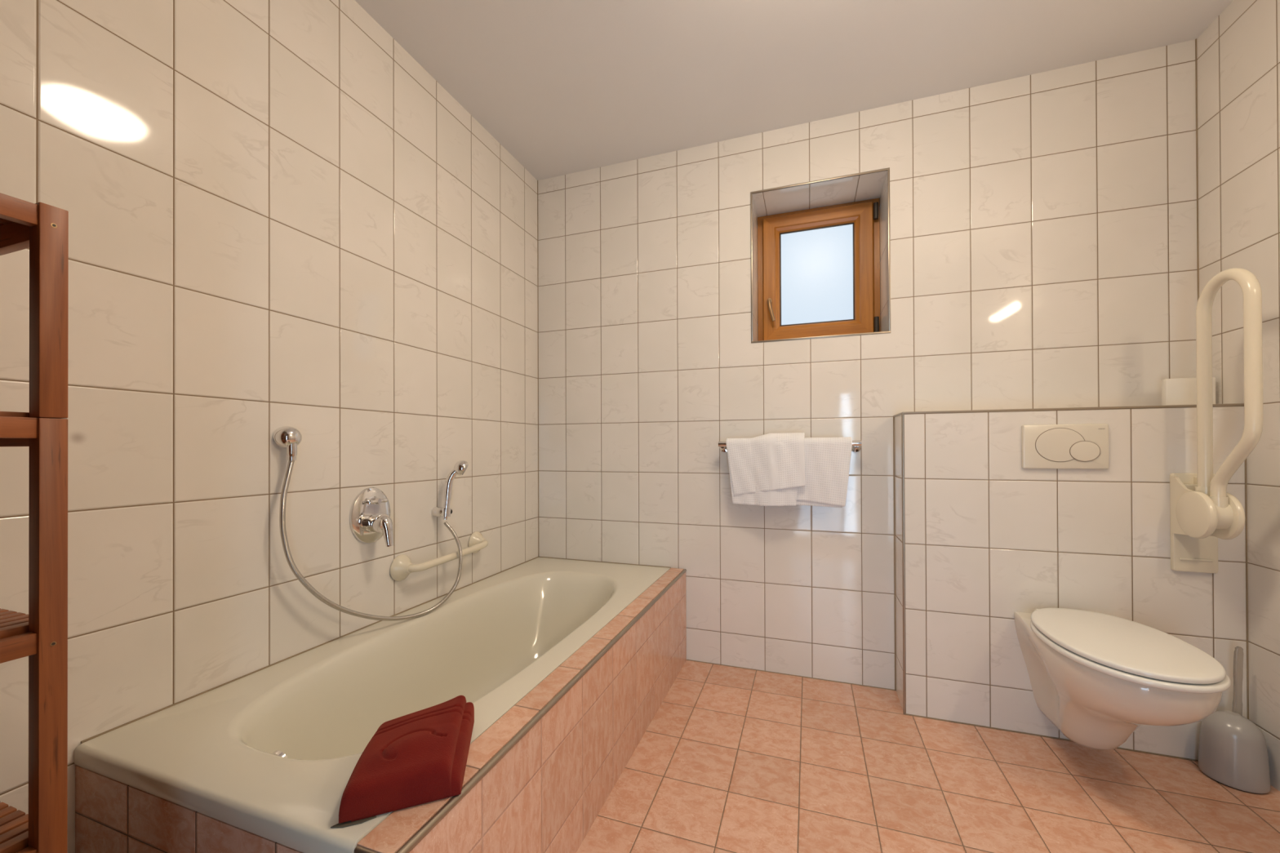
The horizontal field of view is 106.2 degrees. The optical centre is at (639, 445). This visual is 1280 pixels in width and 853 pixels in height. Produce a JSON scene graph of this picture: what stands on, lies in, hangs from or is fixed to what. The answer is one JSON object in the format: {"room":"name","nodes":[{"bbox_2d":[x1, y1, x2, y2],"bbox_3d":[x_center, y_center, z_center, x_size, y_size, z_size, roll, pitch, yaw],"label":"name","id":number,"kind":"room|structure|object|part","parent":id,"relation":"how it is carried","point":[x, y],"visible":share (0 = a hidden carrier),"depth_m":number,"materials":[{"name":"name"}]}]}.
{"room":"bathroom","nodes":[
{"label":"bathroom","id":0,"kind":"room"},
{"bbox_2d":[0,0,537,852],"bbox_3d":[-1.035,-0.203,1.446,0.150,2.480,2.500,0,0,19],"label":"wall","id":1,"kind":"structure","parent":0,"point":[278,216],"depth_m":1.24,"materials":[{"name":"white tile"}]},
{"bbox_2d":[272,426,302,460],"bbox_3d":[-0.970,-0.008,1.331,0.048,0.095,0.064,0,0,19],"label":"outlet","id":2,"kind":"object","parent":1,"relation":"attached to","point":[288,437],"visible":1,"depth_m":1.31,"materials":[{"name":"silver metal"}]},
{"bbox_2d":[279,460,462,621],"bbox_3d":[-0.843,0.317,1.584,0.069,0.560,0.651,0,0,23],"label":"shower hose","id":3,"kind":"object","parent":2,"relation":"attached to","point":[306,584],"visible":1,"depth_m":1.37,"materials":[{"name":"silver metal"}]},
{"bbox_2d":[349,487,393,546],"bbox_3d":[-0.850,0.232,1.583,0.104,0.190,0.153,0,0,19],"label":"mixer","id":4,"kind":"object","parent":1,"relation":"attached to","point":[370,519],"visible":1,"depth_m":1.56,"materials":[{"name":"silver metal"}]},
{"bbox_3d":[-0.827,0.273,1.562,0.047,0.106,0.050,0,0,19],"label":"lever","id":5,"kind":"part","parent":4,"relation":"part of","materials":[{"name":"silver metal"}]},
{"bbox_2d":[390,531,488,581],"bbox_3d":[-0.749,0.428,1.896,0.089,0.109,0.503,0,0,19],"label":"grab bar","id":6,"kind":"object","parent":1,"relation":"attached to","point":[402,566],"visible":0.99,"depth_m":1.74,"materials":[{"name":"beige plastic"}]},
{"bbox_2d":[431,506,452,516],"bbox_3d":[-0.767,0.258,1.873,0.068,0.040,0.050,0,0,19],"label":"holder","id":7,"kind":"object","parent":1,"relation":"attached to","point":[436,511],"visible":0.94,"depth_m":1.85,"materials":[{"name":"silver metal"}]},
{"bbox_3d":[-0.779,0.258,1.872,0.046,0.040,0.040,0,0,19],"label":"arm","id":8,"kind":"part","parent":7,"relation":"part of","materials":[{"name":"silver metal"}]},
{"bbox_2d":[442,460,468,519],"bbox_3d":[-0.716,0.171,1.875,0.064,0.230,0.093,0,0,44],"label":"shower","id":9,"kind":"object","parent":7,"relation":"attached to","point":[460,468],"visible":0.98,"depth_m":1.86,"materials":[{"name":"silver metal"}]},
{"bbox_3d":[-0.735,0.184,1.874,0.066,0.204,0.029,0,0,-22],"label":"handle","id":10,"kind":"part","parent":9,"relation":"part of","materials":[{"name":"silver metal"}]},
{"bbox_2d":[355,0,1232,180],"bbox_3d":[0.302,-1.525,0.982,2.994,0.150,2.800,0,0,19],"label":"ceiling","id":11,"kind":"structure","parent":0,"point":[564,86],"depth_m":1.77,"materials":[{"name":"paint"}]},
{"bbox_2d":[537,39,1197,689],"bbox_3d":[0.770,-0.131,2.297,2.994,2.630,0.300,0,0,19],"label":"wall","id":12,"kind":"structure","parent":0,"point":[1043,224],"depth_m":2.10,"materials":[{"name":"white tile"}]},
{"bbox_2d":[718,440,861,452],"bbox_3d":[0.653,0.003,2.137,0.610,0.050,0.082,0,0,19],"label":"towel rail","id":13,"kind":"object","parent":12,"relation":"attached to","point":[856,444],"visible":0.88,"depth_m":2.07,"materials":[{"name":"silver metal"}]},
{"bbox_2d":[725,432,804,506],"bbox_3d":[0.556,0.103,2.138,0.338,0.321,0.103,0,0,19],"label":"hand towel","id":14,"kind":"object","parent":13,"relation":"hanging from","point":[768,469],"visible":1,"depth_m":2.10,"materials":[{"name":"white fabric"}]},
{"bbox_2d":[795,436,852,507],"bbox_3d":[0.734,0.112,2.077,0.336,0.297,0.057,0,0,19],"label":"hand towel","id":15,"kind":"object","parent":13,"relation":"hanging from","point":[827,460],"visible":0.57,"depth_m":2.03,"materials":[{"name":"white fabric"}]},
{"bbox_2d":[757,198,879,341],"bbox_3d":[0.864,-0.829,2.353,0.562,0.684,0.117,0,0,19],"label":"window","id":16,"kind":"structure","parent":12,"relation":"in","point":[819,268],"depth_m":2.35,"materials":[{"name":"brown wood"}]},
{"bbox_3d":[0.651,-0.679,2.389,0.042,0.127,0.045,0,0,19],"label":"handle","id":17,"kind":"part","parent":16,"relation":"part of","materials":[{"name":"brown metal"}]},
{"bbox_3d":[0.869,-0.837,2.369,0.346,0.472,0.008,0,0,19],"label":"pane","id":18,"kind":"part","parent":16,"relation":"part of","materials":[{"name":"clear glass"}]},
{"bbox_2d":[750,167,890,342],"bbox_3d":[0.788,-0.829,2.135,0.580,0.702,0.007,0,0,19],"label":"trim","id":19,"kind":"structure","parent":12,"relation":"attached to","point":[888,168],"depth_m":2.11,"materials":[{"name":"silver metal"}]},
{"bbox_2d":[537,38,1248,761],"bbox_3d":[0.688,-0.207,2.065,2.694,2.480,0.193,0,0,19],"label":"trim","id":20,"kind":"structure","parent":12,"relation":"attached to","point":[1196,65],"depth_m":1.71,"materials":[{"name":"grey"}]},
{"bbox_2d":[576,660,1279,852],"bbox_3d":[0.229,1.104,0.734,2.994,0.150,3.000,0,0,19],"label":"floor","id":21,"kind":"structure","parent":0,"point":[731,759],"depth_m":1.44,"materials":[{"name":"pink tile"}]},
{"bbox_2d":[0,192,68,852],"bbox_3d":[-1.086,0.330,0.613,0.275,1.407,0.387,0,0,19],"label":"shelf unit","id":22,"kind":"object","parent":21,"relation":"on","point":[41,635],"visible":1,"depth_m":0.73,"materials":[{"name":"brown wood"}]},
{"bbox_3d":[-1.028,-0.017,0.784,0.213,0.037,0.016,0,0,19],"label":"rail","id":23,"kind":"part","parent":22,"relation":"part of","materials":[{"name":"brown wood"}]},
{"bbox_3d":[-1.030,-0.340,0.786,0.213,0.037,0.016,0,0,19],"label":"rail","id":24,"kind":"part","parent":22,"relation":"part of","materials":[{"name":"brown wood"}]},
{"bbox_3d":[-0.971,0.297,0.573,0.020,0.031,0.326,0,0,19],"label":"rail","id":25,"kind":"part","parent":22,"relation":"part of","materials":[{"name":"brown wood"}]},
{"bbox_3d":[-0.972,-0.028,0.574,0.020,0.031,0.326,0,0,19],"label":"rail","id":26,"kind":"part","parent":22,"relation":"part of","materials":[{"name":"brown wood"}]},
{"bbox_3d":[-0.973,-0.350,0.576,0.020,0.031,0.326,0,0,19],"label":"rail","id":27,"kind":"part","parent":22,"relation":"part of","materials":[{"name":"brown wood"}]},
{"bbox_3d":[-0.969,0.621,0.571,0.020,0.031,0.326,0,0,19],"label":"rail","id":28,"kind":"part","parent":22,"relation":"part of","materials":[{"name":"brown wood"}]},
{"bbox_3d":[-0.912,0.495,0.741,0.030,1.076,0.030,0,0,19],"label":"post","id":29,"kind":"part","parent":22,"relation":"part of","materials":[{"name":"brown wood"}]},
{"bbox_3d":[-0.915,-0.206,0.744,0.030,0.326,0.030,0,0,19],"label":"post","id":30,"kind":"part","parent":22,"relation":"part of","materials":[{"name":"brown wood"}]},
{"bbox_2d":[74,556,671,852],"bbox_3d":[-0.485,0.784,1.652,0.742,0.384,1.742,0,0,19],"label":"bathtub","id":31,"kind":"object","parent":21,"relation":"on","point":[272,752],"visible":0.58,"depth_m":1.28,"materials":[{"name":"beige ceramic"}]},
{"bbox_2d":[330,695,474,828],"bbox_3d":[-0.416,0.553,0.883,0.187,0.077,0.252,0,0,-13],"label":"bath mat","id":32,"kind":"object","parent":31,"relation":"on","point":[420,757],"visible":1,"depth_m":0.81,"materials":[{"name":"red"}]},
{"bbox_2d":[75,568,686,852],"bbox_3d":[-0.448,0.815,1.637,0.820,0.441,1.740,0,0,19],"label":"surround","id":33,"kind":"object","parent":21,"relation":"on","point":[539,778],"visible":0.99,"depth_m":1.06,"materials":[{"name":"pink tile"}]},
{"bbox_3d":[-0.754,0.833,0.840,0.769,0.399,0.028,0,0,19],"label":"panel","id":34,"kind":"part","parent":33,"relation":"part of","materials":[{"name":"pink tile"}]},
{"bbox_3d":[-0.097,0.813,1.513,0.075,0.441,1.739,0,0,19],"label":"edge trim","id":35,"kind":"part","parent":33,"relation":"part of","materials":[{"name":"pink tile"}]},
{"bbox_3d":[-0.084,0.819,1.515,0.046,0.428,1.728,0,0,19],"label":"panel","id":36,"kind":"part","parent":33,"relation":"part of","materials":[{"name":"pink tile"}]},
{"bbox_2d":[1197,646,1271,794],"bbox_3d":[1.827,0.823,1.481,0.141,0.405,0.141,0,0,19],"label":"toilet brush","id":37,"kind":"object","parent":21,"relation":"on","point":[1233,751],"visible":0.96,"depth_m":1.45,"materials":[{"name":"grey plastic"}]},
{"bbox_3d":[1.848,0.729,1.485,0.029,0.216,0.015,0,0,19],"label":"handle","id":38,"kind":"part","parent":37,"relation":"part of","materials":[{"name":"grey plastic"}]},
{"bbox_2d":[893,406,1247,759],"bbox_3d":[1.504,0.450,1.779,0.972,1.158,0.190,0,0,19],"label":"wall","id":39,"kind":"structure","parent":0,"point":[989,538],"depth_m":1.72,"materials":[{"name":"white tile"}]},
{"bbox_2d":[1021,423,1108,469],"bbox_3d":[1.482,0.002,1.677,0.244,0.156,0.018,0,0,19],"label":"flush plate","id":40,"kind":"object","parent":39,"relation":"attached to","point":[1082,446],"visible":1,"depth_m":1.67,"materials":[{"name":"beige plastic"}]},
{"bbox_2d":[893,403,1244,714],"bbox_3d":[1.502,0.448,1.778,0.975,1.162,0.193,0,0,19],"label":"trim","id":41,"kind":"structure","parent":39,"relation":"attached to","point":[902,414],"depth_m":1.84,"materials":[{"name":"silver metal"}]},
{"bbox_2d":[1013,608,1231,750],"bbox_3d":[1.394,0.756,1.418,0.356,0.408,0.562,0,0,19],"label":"toilet","id":42,"kind":"object","parent":39,"relation":"attached to","point":[1097,677],"visible":1,"depth_m":1.33,"materials":[{"name":"beige ceramic"}]},
{"bbox_3d":[1.390,0.563,1.407,0.345,0.022,0.526,0,0,19],"label":"lid","id":43,"kind":"part","parent":42,"relation":"part of","materials":[{"name":"white plastic"}]},
{"bbox_3d":[1.387,0.585,1.400,0.356,0.017,0.522,0,0,19],"label":"seat","id":44,"kind":"part","parent":42,"relation":"part of","materials":[{"name":"white plastic"}]},
{"bbox_2d":[1161,377,1215,405],"bbox_3d":[1.887,-0.184,1.655,0.130,0.099,0.026,0,0,19],"label":"box","id":45,"kind":"object","parent":39,"relation":"on","point":[1180,391],"visible":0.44,"depth_m":1.65,"materials":[{"name":"beige"}]},
{"bbox_2d":[1169,267,1263,573],"bbox_3d":[1.741,-0.053,1.448,0.119,0.926,0.297,0,0,26],"label":"support rail","id":46,"kind":"object","parent":39,"relation":"attached to","point":[1202,511],"visible":1,"depth_m":1.47,"materials":[{"name":"beige plastic"}]},
{"bbox_3d":[1.804,0.250,1.562,0.111,0.321,0.020,0,0,19],"label":"mounting plate","id":47,"kind":"part","parent":46,"relation":"part of","materials":[{"name":"beige plastic"}]},
{"bbox_3d":[1.720,-0.175,1.407,0.032,0.683,0.206,0,0,19],"label":"rail","id":48,"kind":"part","parent":46,"relation":"part of","materials":[{"name":"beige plastic"}]},
{"bbox_2d":[1196,0,1279,791],"bbox_3d":[1.649,-0.217,0.506,0.150,2.480,2.500,0,0,19],"label":"wall","id":49,"kind":"structure","parent":0,"point":[1238,53],"depth_m":1.50,"materials":[{"name":"white tile"}]}
]}

